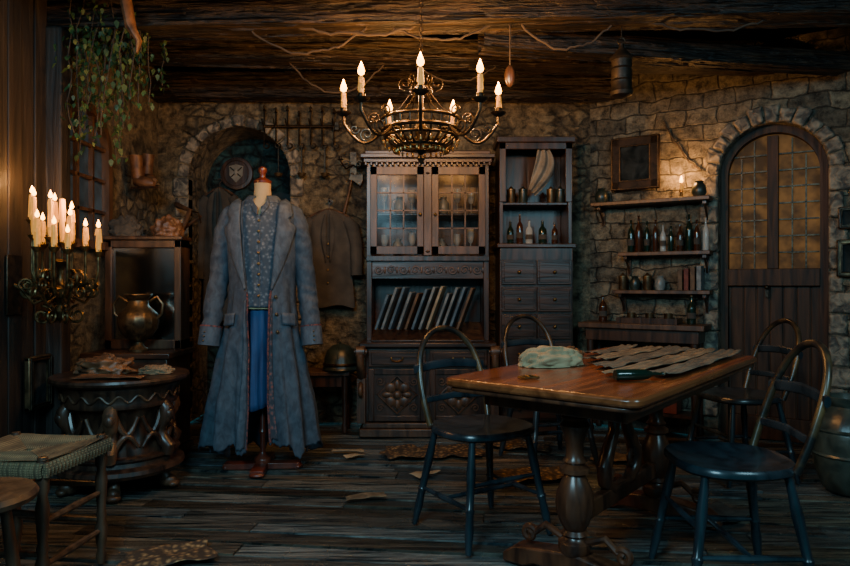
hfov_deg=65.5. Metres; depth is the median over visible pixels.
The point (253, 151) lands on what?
wall
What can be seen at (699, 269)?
book
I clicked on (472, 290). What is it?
book
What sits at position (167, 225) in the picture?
leather bag
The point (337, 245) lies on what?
coat
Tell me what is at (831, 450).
urn
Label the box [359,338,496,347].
countertop
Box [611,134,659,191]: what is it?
framed picture
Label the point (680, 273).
book
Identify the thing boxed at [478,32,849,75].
ceiling beam
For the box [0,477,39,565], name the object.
round stool
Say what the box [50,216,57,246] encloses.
candle
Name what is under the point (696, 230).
bottle
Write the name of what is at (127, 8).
branch
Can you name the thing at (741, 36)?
ceiling
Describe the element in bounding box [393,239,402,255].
jug
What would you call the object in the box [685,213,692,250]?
bottle
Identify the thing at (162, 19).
ceiling beam
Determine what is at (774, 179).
door
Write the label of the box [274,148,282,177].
ladle
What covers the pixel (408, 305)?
book
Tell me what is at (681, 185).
candle
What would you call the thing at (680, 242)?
bottle
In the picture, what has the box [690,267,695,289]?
book
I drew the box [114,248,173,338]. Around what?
mirror glass
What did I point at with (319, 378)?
bench
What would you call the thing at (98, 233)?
candle
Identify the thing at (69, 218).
candle
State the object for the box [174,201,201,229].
wooden bracket
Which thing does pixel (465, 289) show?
book
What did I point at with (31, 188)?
candle
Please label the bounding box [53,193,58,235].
candle
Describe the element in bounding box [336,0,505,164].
chandelier
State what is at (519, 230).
bottle
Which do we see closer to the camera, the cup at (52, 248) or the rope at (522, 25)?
the cup at (52, 248)
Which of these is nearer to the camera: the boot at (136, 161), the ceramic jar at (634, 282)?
the boot at (136, 161)
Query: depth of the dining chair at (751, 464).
2.35 m
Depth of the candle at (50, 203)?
3.22 m
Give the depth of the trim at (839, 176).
4.41 m
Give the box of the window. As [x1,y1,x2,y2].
[70,100,112,250]
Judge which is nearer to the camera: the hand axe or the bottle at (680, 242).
the bottle at (680, 242)
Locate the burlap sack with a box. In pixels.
[108,214,145,235]
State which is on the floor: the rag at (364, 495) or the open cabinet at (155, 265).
the rag at (364, 495)
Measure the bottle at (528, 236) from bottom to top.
0.177 m
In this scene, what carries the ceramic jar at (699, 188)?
on the wall shelf at (705, 199)
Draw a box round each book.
[374,294,392,329]
[381,287,401,329]
[388,287,409,329]
[397,292,416,329]
[404,293,423,329]
[411,289,431,329]
[418,287,439,329]
[426,286,446,329]
[435,293,452,326]
[442,287,460,325]
[449,287,468,327]
[456,288,475,329]
[677,269,683,289]
[684,269,689,289]
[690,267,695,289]
[696,266,703,289]
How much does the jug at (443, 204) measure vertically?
0.130 m
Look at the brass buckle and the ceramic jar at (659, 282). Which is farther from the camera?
the ceramic jar at (659, 282)
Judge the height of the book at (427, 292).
0.300 m
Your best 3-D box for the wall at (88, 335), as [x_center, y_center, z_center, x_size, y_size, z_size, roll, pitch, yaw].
[-2.160,-0.290,2.100,0.120,2.780,6.200,0,0,0]
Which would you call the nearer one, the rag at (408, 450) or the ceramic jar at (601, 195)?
the rag at (408, 450)
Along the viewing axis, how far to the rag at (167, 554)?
2.63 m
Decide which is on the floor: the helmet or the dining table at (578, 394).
the dining table at (578, 394)
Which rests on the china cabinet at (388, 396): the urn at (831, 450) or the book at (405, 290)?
the book at (405, 290)
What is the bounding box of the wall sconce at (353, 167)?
[337,152,362,174]
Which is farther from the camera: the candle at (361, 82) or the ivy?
the ivy
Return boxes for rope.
[251,27,366,54]
[289,63,383,93]
[298,26,417,36]
[392,26,489,40]
[415,66,495,82]
[521,24,612,50]
[651,20,765,31]
[663,121,701,170]
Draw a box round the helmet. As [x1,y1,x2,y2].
[322,341,356,372]
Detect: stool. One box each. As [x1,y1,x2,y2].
[0,431,112,565]
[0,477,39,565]
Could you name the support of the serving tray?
on the console table at (684, 333)
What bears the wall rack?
attached to the wall at (177, 122)
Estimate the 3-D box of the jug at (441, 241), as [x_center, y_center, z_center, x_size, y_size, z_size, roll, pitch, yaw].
[0.123,-0.267,4.972,0.090,0.130,0.094,0,0,20]
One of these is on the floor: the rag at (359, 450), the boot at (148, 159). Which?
the rag at (359, 450)
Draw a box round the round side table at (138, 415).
[47,366,189,502]
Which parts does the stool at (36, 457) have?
leg, leg, woven seat, leg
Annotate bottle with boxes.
[507,221,513,243]
[516,214,522,243]
[525,220,532,239]
[538,220,546,243]
[551,222,557,243]
[599,295,606,321]
[613,369,664,380]
[628,219,633,251]
[635,214,641,251]
[644,220,649,251]
[653,219,657,251]
[660,224,665,245]
[668,225,673,250]
[677,223,683,250]
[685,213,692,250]
[687,296,695,323]
[694,219,699,250]
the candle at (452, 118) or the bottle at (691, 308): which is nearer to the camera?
the candle at (452, 118)
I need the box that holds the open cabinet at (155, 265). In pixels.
[102,236,191,348]
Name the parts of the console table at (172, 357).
chest lid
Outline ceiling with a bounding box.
[153,27,838,71]
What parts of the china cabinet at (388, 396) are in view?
glazed door, drawer, cupboard door, carved panel, cornice, glazed door, drawer, cupboard door, carved panel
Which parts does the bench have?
leg, leg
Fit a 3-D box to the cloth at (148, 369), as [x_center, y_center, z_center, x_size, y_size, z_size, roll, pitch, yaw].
[-1.438,0.460,3.553,0.196,0.047,0.124,0,0,-29]
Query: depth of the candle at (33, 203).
3.21 m
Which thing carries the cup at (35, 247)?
on the candelabra at (57, 291)
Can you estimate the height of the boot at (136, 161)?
0.236 m
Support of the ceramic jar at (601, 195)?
on the wall shelf at (705, 199)
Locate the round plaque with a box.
[220,157,252,189]
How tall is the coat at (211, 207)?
1.203 m
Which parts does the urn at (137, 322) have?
handle, handle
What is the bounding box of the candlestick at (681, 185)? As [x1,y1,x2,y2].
[679,176,684,196]
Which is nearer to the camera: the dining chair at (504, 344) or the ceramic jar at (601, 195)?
the dining chair at (504, 344)
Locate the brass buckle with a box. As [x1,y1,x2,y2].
[517,375,539,379]
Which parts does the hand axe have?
axe handle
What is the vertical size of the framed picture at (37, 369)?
0.280 m
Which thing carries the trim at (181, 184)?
attached to the wall at (177, 122)
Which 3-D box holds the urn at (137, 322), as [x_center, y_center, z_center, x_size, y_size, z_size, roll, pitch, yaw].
[-1.780,0.246,4.105,0.240,0.357,0.243,0,0,43]
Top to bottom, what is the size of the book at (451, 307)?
0.310 m
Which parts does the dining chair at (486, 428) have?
leg, rail, rail, leg, seat, leg, leg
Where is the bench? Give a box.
[308,368,351,432]
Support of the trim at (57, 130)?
attached to the wall at (88, 335)
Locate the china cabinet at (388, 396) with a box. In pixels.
[354,150,501,436]
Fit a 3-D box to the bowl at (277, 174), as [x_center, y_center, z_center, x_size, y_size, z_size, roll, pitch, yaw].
[-1.135,-0.833,5.120,0.072,0.035,0.072,0,0,0]
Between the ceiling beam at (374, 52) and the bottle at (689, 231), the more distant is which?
the bottle at (689, 231)
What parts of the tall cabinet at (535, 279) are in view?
drawer, drawer, drawer, drawer, drawer, drawer, drawer, drawer, drawer, drawer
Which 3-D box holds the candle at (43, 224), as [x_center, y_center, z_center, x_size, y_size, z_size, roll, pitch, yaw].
[-1.917,-0.273,3.319,0.031,0.165,0.032,0,0,0]
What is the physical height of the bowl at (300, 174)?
0.035 m
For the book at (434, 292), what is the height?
0.314 m
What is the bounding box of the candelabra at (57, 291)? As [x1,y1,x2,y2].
[5,186,104,323]
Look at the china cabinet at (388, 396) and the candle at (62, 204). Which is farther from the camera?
the china cabinet at (388, 396)
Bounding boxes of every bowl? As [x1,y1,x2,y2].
[274,172,282,177]
[297,172,305,177]
[320,172,328,177]
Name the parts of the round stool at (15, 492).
leg, seat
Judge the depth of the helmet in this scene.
4.82 m
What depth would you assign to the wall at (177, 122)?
5.20 m
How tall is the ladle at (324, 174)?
0.240 m
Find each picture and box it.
[24,353,51,411]
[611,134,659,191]
[836,239,849,276]
[838,207,849,228]
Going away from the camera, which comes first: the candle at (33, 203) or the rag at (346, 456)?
the candle at (33, 203)
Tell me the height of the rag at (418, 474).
0.023 m
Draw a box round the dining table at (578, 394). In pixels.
[446,344,756,565]
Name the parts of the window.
glass pane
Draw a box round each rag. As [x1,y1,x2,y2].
[116,537,217,565]
[332,449,363,451]
[343,453,363,458]
[345,491,386,500]
[379,444,484,458]
[409,470,440,477]
[481,439,553,451]
[485,465,563,483]
[590,450,626,460]
[706,501,749,526]
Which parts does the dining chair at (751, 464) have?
leg, leg, seat, leg, rail, leg, rail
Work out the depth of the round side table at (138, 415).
3.36 m
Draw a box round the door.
[720,125,828,443]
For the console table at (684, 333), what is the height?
0.810 m
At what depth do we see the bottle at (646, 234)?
4.87 m
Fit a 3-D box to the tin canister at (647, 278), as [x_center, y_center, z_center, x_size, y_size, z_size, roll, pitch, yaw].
[1.641,-0.014,4.878,0.068,0.130,0.067,0,0,0]
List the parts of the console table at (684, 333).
leg, leg, leg, leg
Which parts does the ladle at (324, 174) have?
handle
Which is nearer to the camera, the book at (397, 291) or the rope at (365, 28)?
the rope at (365, 28)
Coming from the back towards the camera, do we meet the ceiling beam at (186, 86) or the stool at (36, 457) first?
the ceiling beam at (186, 86)
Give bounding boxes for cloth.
[69,374,149,378]
[138,364,175,374]
[518,345,583,367]
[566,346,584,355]
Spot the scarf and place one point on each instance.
(544, 166)
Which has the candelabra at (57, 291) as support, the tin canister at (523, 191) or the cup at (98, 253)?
the cup at (98, 253)
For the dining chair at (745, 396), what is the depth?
3.80 m
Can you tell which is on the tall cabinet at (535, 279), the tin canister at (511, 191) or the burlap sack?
the tin canister at (511, 191)
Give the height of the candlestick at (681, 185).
0.160 m
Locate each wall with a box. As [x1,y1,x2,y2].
[70,42,157,370]
[158,69,589,422]
[207,139,289,396]
[590,26,849,435]
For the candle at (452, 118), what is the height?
0.154 m
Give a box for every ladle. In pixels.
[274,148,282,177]
[297,148,305,177]
[320,148,328,177]
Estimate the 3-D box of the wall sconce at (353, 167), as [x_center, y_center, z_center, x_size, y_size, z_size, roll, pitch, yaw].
[-0.560,-0.920,5.117,0.230,0.200,0.125,0,0,0]
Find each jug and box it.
[391,196,404,212]
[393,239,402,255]
[436,239,446,255]
[439,196,448,212]
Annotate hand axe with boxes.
[343,173,362,212]
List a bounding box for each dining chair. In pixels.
[412,325,552,555]
[499,314,597,465]
[649,339,832,565]
[686,318,802,487]
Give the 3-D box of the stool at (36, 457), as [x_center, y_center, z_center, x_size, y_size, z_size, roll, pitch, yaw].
[-1.470,0.846,2.450,0.440,0.508,0.417,0,0,6]
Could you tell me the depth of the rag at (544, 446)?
4.41 m
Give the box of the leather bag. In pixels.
[150,214,184,235]
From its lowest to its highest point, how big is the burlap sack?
0.146 m
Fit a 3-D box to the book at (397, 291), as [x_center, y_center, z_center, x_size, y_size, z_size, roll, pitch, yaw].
[-0.245,0.187,4.900,0.126,0.309,0.170,0,0,12]
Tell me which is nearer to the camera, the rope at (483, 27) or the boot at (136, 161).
the rope at (483, 27)
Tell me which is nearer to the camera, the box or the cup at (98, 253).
the cup at (98, 253)
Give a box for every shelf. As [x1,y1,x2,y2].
[591,195,713,313]
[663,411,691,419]
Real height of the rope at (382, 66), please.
0.233 m
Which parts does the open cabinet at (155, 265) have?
moulding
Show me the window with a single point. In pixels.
(91, 175)
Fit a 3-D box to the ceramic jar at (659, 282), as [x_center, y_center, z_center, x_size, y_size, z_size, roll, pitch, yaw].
[1.717,-0.002,4.830,0.076,0.105,0.076,0,0,0]
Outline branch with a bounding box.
[120,0,141,53]
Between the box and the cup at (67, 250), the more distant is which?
the box
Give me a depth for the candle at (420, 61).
2.90 m
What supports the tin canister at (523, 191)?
on the tall cabinet at (535, 279)
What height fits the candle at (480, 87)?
0.174 m
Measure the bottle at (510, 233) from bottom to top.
0.173 m
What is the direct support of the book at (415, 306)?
on the china cabinet at (388, 396)
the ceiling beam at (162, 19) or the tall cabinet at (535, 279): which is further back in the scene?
the tall cabinet at (535, 279)
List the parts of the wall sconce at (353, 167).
plate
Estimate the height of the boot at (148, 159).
0.234 m
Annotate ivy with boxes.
[52,0,168,166]
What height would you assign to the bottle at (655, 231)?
0.244 m
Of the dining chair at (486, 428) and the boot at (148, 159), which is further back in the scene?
the boot at (148, 159)
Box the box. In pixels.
[663,401,680,413]
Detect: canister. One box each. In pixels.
[507,186,515,201]
[519,186,527,201]
[546,186,554,201]
[556,186,564,201]
[609,26,633,98]
[618,273,627,289]
[642,272,651,289]
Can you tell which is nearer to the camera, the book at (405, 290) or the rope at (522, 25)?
the rope at (522, 25)
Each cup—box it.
[31,244,42,251]
[40,242,48,249]
[48,245,59,251]
[57,240,64,246]
[61,247,73,254]
[79,244,91,251]
[93,250,104,256]
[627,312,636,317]
[645,313,656,317]
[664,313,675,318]
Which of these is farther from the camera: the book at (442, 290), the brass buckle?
the book at (442, 290)
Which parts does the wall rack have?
rail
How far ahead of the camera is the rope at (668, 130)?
4.82 m
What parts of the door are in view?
panel, glass pane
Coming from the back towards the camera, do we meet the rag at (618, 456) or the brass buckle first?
the rag at (618, 456)
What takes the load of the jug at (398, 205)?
on the china cabinet at (388, 396)
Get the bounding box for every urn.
[112,294,163,351]
[810,392,849,495]
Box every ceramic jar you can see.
[595,188,607,202]
[630,276,639,289]
[654,276,664,289]
[692,180,706,195]
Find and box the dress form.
[197,167,322,477]
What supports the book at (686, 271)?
on the wall shelf at (705, 199)
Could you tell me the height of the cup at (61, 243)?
0.037 m
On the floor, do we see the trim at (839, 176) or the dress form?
the dress form
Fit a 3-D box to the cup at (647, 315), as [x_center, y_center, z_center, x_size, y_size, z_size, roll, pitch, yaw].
[1.625,0.247,4.767,0.063,0.060,0.076,0,0,-31]
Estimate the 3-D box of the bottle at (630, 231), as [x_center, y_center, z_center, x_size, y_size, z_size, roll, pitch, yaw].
[1.540,-0.353,4.944,0.048,0.249,0.048,0,0,0]
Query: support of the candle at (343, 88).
on the chandelier at (389, 129)
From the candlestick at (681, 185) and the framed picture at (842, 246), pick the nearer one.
the framed picture at (842, 246)
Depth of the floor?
3.16 m
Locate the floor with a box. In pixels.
[0,414,849,565]
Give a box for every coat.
[198,178,237,322]
[306,199,362,307]
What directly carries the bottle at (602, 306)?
on the console table at (684, 333)
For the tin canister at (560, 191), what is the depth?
4.96 m
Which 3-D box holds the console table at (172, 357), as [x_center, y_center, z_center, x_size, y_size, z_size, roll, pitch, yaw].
[-1.810,0.762,4.195,0.540,0.675,0.430,0,0,0]
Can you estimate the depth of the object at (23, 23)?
3.37 m
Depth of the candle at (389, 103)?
3.63 m
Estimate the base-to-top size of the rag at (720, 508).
0.022 m
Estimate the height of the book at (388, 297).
0.260 m
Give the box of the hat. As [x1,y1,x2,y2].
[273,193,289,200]
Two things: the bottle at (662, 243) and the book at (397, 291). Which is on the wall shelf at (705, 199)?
the bottle at (662, 243)
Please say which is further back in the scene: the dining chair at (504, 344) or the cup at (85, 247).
the dining chair at (504, 344)
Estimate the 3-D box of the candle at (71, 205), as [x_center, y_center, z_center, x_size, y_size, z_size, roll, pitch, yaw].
[-1.790,-0.307,3.350,0.035,0.215,0.032,0,0,0]
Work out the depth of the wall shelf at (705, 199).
4.78 m
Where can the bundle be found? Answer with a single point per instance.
(107, 363)
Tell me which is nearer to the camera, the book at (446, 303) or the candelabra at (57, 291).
the candelabra at (57, 291)
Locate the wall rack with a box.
[259,105,339,148]
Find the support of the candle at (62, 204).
on the candelabra at (57, 291)
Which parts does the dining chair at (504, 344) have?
leg, rail, leg, leg, leg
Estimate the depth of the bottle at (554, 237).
4.93 m
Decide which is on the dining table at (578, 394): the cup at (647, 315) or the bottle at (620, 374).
the bottle at (620, 374)
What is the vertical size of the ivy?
0.951 m
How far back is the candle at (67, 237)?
3.20 m
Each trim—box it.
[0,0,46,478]
[46,27,69,478]
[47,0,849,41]
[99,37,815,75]
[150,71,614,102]
[173,115,304,407]
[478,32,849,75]
[698,104,849,415]
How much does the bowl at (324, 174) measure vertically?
0.035 m
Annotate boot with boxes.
[129,155,158,188]
[141,153,158,185]
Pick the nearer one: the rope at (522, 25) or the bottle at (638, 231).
the rope at (522, 25)
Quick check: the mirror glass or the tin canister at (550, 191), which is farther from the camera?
the tin canister at (550, 191)
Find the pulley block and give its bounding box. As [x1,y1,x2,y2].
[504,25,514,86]
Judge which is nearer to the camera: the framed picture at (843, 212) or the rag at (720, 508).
the rag at (720, 508)
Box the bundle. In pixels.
[73,352,137,374]
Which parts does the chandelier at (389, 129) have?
arm, arm, arm, arm, chain, central stem, basket frame, arm, arm, arm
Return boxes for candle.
[28,186,34,218]
[30,188,36,234]
[33,209,40,245]
[40,212,45,243]
[47,190,53,236]
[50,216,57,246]
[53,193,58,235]
[58,197,65,241]
[64,224,70,248]
[66,207,72,241]
[69,201,75,242]
[83,218,88,245]
[95,219,101,251]
[340,79,346,106]
[358,61,364,91]
[387,99,392,122]
[417,51,424,84]
[450,100,455,122]
[476,59,483,91]
[495,82,501,107]
[679,176,683,189]
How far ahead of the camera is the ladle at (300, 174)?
5.11 m
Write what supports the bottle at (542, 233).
on the tall cabinet at (535, 279)
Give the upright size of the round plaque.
0.280 m
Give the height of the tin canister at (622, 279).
0.130 m
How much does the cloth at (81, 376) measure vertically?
0.014 m
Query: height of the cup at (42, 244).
0.037 m
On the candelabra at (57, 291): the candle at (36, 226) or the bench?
the candle at (36, 226)
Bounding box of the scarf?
[528,150,554,195]
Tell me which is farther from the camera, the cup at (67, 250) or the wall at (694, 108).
the wall at (694, 108)
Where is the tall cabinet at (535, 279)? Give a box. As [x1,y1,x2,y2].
[493,137,575,431]
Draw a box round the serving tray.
[616,316,682,324]
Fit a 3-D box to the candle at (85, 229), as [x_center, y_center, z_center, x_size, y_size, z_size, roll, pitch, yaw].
[-1.703,-0.253,3.318,0.032,0.145,0.031,0,0,0]
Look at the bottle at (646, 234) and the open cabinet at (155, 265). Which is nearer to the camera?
the open cabinet at (155, 265)
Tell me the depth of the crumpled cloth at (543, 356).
2.73 m
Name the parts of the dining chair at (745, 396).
leg, leg, seat, leg, rail, rail, leg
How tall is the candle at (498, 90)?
0.145 m
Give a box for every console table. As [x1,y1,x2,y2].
[80,347,193,453]
[578,320,711,440]
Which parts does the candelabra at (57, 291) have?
wall plate, arm, arm, arm, stem, arm, arm, arm, arm, arm, arm, arm, arm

